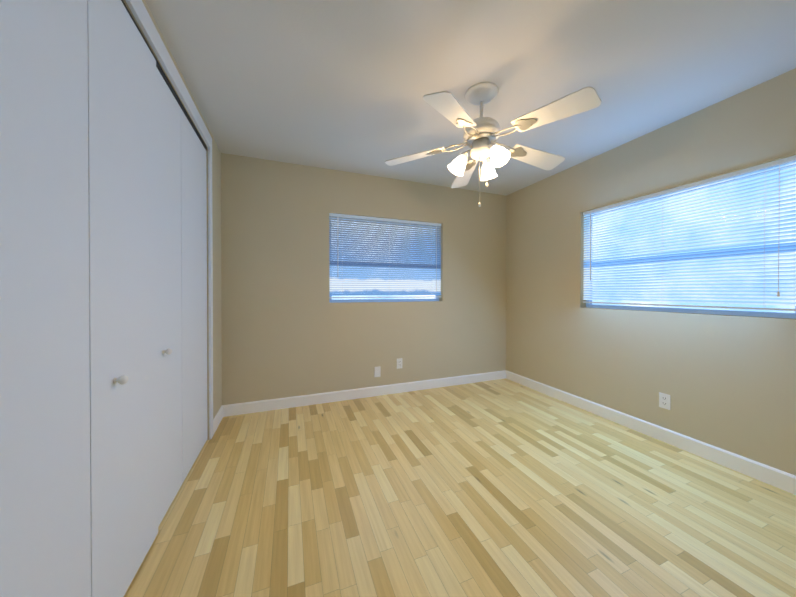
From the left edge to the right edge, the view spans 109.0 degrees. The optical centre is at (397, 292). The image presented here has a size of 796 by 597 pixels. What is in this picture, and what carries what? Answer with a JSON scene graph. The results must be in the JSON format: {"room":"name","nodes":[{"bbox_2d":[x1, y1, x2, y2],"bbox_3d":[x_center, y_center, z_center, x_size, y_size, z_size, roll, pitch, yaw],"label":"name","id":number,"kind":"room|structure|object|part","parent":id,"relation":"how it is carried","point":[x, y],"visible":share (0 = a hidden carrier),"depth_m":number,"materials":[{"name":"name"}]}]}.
{"room":"empty bedroom","nodes":[
{"label":"empty bedroom","id":0,"kind":"room"},
{"bbox_2d":[123,0,221,439],"bbox_3d":[-1.062,0.437,0.934,0.140,3.440,3.580,0,0,-21],"label":"wall","id":1,"kind":"structure","parent":0,"point":[217,332],"depth_m":2.41,"materials":[{"name":"paint"}]},
{"bbox_2d":[0,0,207,596],"bbox_3d":[-1.168,0.023,1.397,0.089,2.239,1.743,0,0,-21],"label":"bifold closet door","id":2,"kind":"structure","parent":1,"relation":"in","point":[103,312],"depth_m":0.90,"materials":[{"name":"white wood"}]},
{"bbox_2d":[121,0,206,149],"bbox_3d":[-1.192,-1.115,1.381,0.042,0.029,1.747,0,0,-21],"label":"track rail","id":3,"kind":"object","parent":1,"relation":"attached to","point":[162,73],"visible":0.33,"depth_m":1.55,"materials":[{"name":"grey metal"}]},
{"bbox_2d":[125,0,212,439],"bbox_3d":[-1.228,-0.035,1.387,0.156,2.385,1.840,0,0,-21],"label":"trim","id":4,"kind":"structure","parent":1,"relation":"attached to","point":[145,22],"depth_m":1.84,"materials":[{"name":"white wood"}]},
{"bbox_2d":[213,406,222,434],"bbox_3d":[-1.560,1.096,2.459,0.014,0.105,0.383,0,0,-21],"label":"baseboard","id":5,"kind":"structure","parent":1,"relation":"attached to","point":[217,419],"depth_m":2.44,"materials":[{"name":"white wood"}]},
{"bbox_2d":[221,153,505,404],"bbox_3d":[-0.118,-0.076,3.282,3.300,2.440,0.140,0,0,-21],"label":"wall","id":6,"kind":"structure","parent":0,"point":[288,329],"depth_m":2.98,"materials":[{"name":"paint"}]},
{"bbox_2d":[222,370,505,416],"bbox_3d":[-0.090,1.091,3.217,3.300,0.105,0.014,0,0,-21],"label":"baseboard","id":7,"kind":"structure","parent":6,"relation":"attached to","point":[274,404],"depth_m":3.05,"materials":[{"name":"white wood"}]},
{"bbox_2d":[374,366,380,376],"bbox_3d":[-0.227,0.879,3.163,0.070,0.115,0.015,0,0,-21],"label":"outlet","id":8,"kind":"object","parent":6,"relation":"attached to","point":[377,371],"visible":1,"depth_m":3.17,"materials":[{"name":"white plastic"}]},
{"bbox_2d":[329,217,438,302],"bbox_3d":[-0.122,-0.371,3.306,1.348,0.952,0.059,0,0,-21],"label":"window","id":9,"kind":"structure","parent":6,"relation":"in","point":[339,300],"depth_m":3.25,"materials":[{"name":"blue glass"}]},
{"bbox_2d":[329,213,440,297],"bbox_3d":[-0.099,-0.395,3.244,1.338,0.901,0.042,0,0,-21],"label":"window blind","id":10,"kind":"object","parent":9,"relation":"attached to","point":[397,276],"visible":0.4,"depth_m":3.22,"materials":[{"name":"grey"}]},
{"bbox_2d":[397,358,401,368],"bbox_3d":[0.019,0.810,3.260,0.070,0.115,0.007,0,0,-21],"label":"duplex electrical outlet","id":11,"kind":"object","parent":6,"relation":"attached to","point":[399,363],"visible":1,"depth_m":3.26,"materials":[{"name":"white plastic"}]},
{"bbox_2d":[124,378,795,596],"bbox_3d":[0.143,1.194,1.398,4.440,0.080,3.860,0,0,-21],"label":"floor","id":12,"kind":"structure","parent":0,"point":[505,487],"depth_m":1.51,"materials":[{"name":"brown wood"}]},
{"bbox_2d":[145,0,795,195],"bbox_3d":[0.143,-1.335,1.383,4.440,0.100,3.860,0,0,-21],"label":"ceiling","id":13,"kind":"structure","parent":0,"point":[344,85],"depth_m":1.63,"materials":[{"name":"white paint"}]},
{"bbox_2d":[385,82,600,206],"bbox_3d":[0.579,-0.918,1.845,1.214,0.740,1.259,0,0,-21],"label":"ceiling fan","id":14,"kind":"object","parent":13,"relation":"hanging from","point":[481,134],"visible":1,"depth_m":1.75,"materials":[{"name":"white"}]},
{"bbox_3d":[0.544,-0.829,1.805,0.388,0.126,0.364,0,0,-21],"label":"lamp shade","id":15,"kind":"part","parent":14,"relation":"part of","materials":[{"name":"white glass"}]},
{"bbox_2d":[506,68,795,475],"bbox_3d":[2.152,-0.070,2.157,0.140,2.440,3.580,0,0,-21],"label":"wall","id":16,"kind":"structure","parent":0,"point":[727,382],"depth_m":2.22,"materials":[{"name":"paint"}]},
{"bbox_2d":[506,370,795,494],"bbox_3d":[2.080,1.098,2.136,0.014,0.105,3.580,0,0,-21],"label":"baseboard","id":17,"kind":"structure","parent":16,"relation":"attached to","point":[779,479],"depth_m":2.11,"materials":[{"name":"white wood"}]},
{"bbox_2d":[659,392,670,409],"bbox_3d":[2.060,0.836,2.196,0.007,0.115,0.070,0,0,-21],"label":"duplex electrical outlet","id":18,"kind":"object","parent":16,"relation":"attached to","point":[664,401],"visible":1,"depth_m":2.19,"materials":[{"name":"white plastic"}]},
{"bbox_2d":[586,161,795,318],"bbox_3d":[2.140,-0.326,2.258,0.059,0.951,1.298,0,0,-21],"label":"window","id":19,"kind":"structure","parent":16,"relation":"in","point":[755,313],"depth_m":2.08,"materials":[{"name":"blue glass"}]},
{"bbox_2d":[583,155,795,310],"bbox_3d":[2.078,-0.349,2.234,0.042,0.901,1.288,0,0,-21],"label":"window blind","id":20,"kind":"object","parent":19,"relation":"attached to","point":[785,296],"visible":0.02,"depth_m":2.01,"materials":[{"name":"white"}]},
{"label":"outside","id":21,"kind":"structure","parent":0,"visible":0},
{"bbox_2d":[331,165,795,312],"bbox_3d":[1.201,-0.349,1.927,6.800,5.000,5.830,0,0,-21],"label":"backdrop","id":22,"kind":"structure","parent":21,"point":[737,305],"depth_m":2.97,"materials":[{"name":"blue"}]}
]}

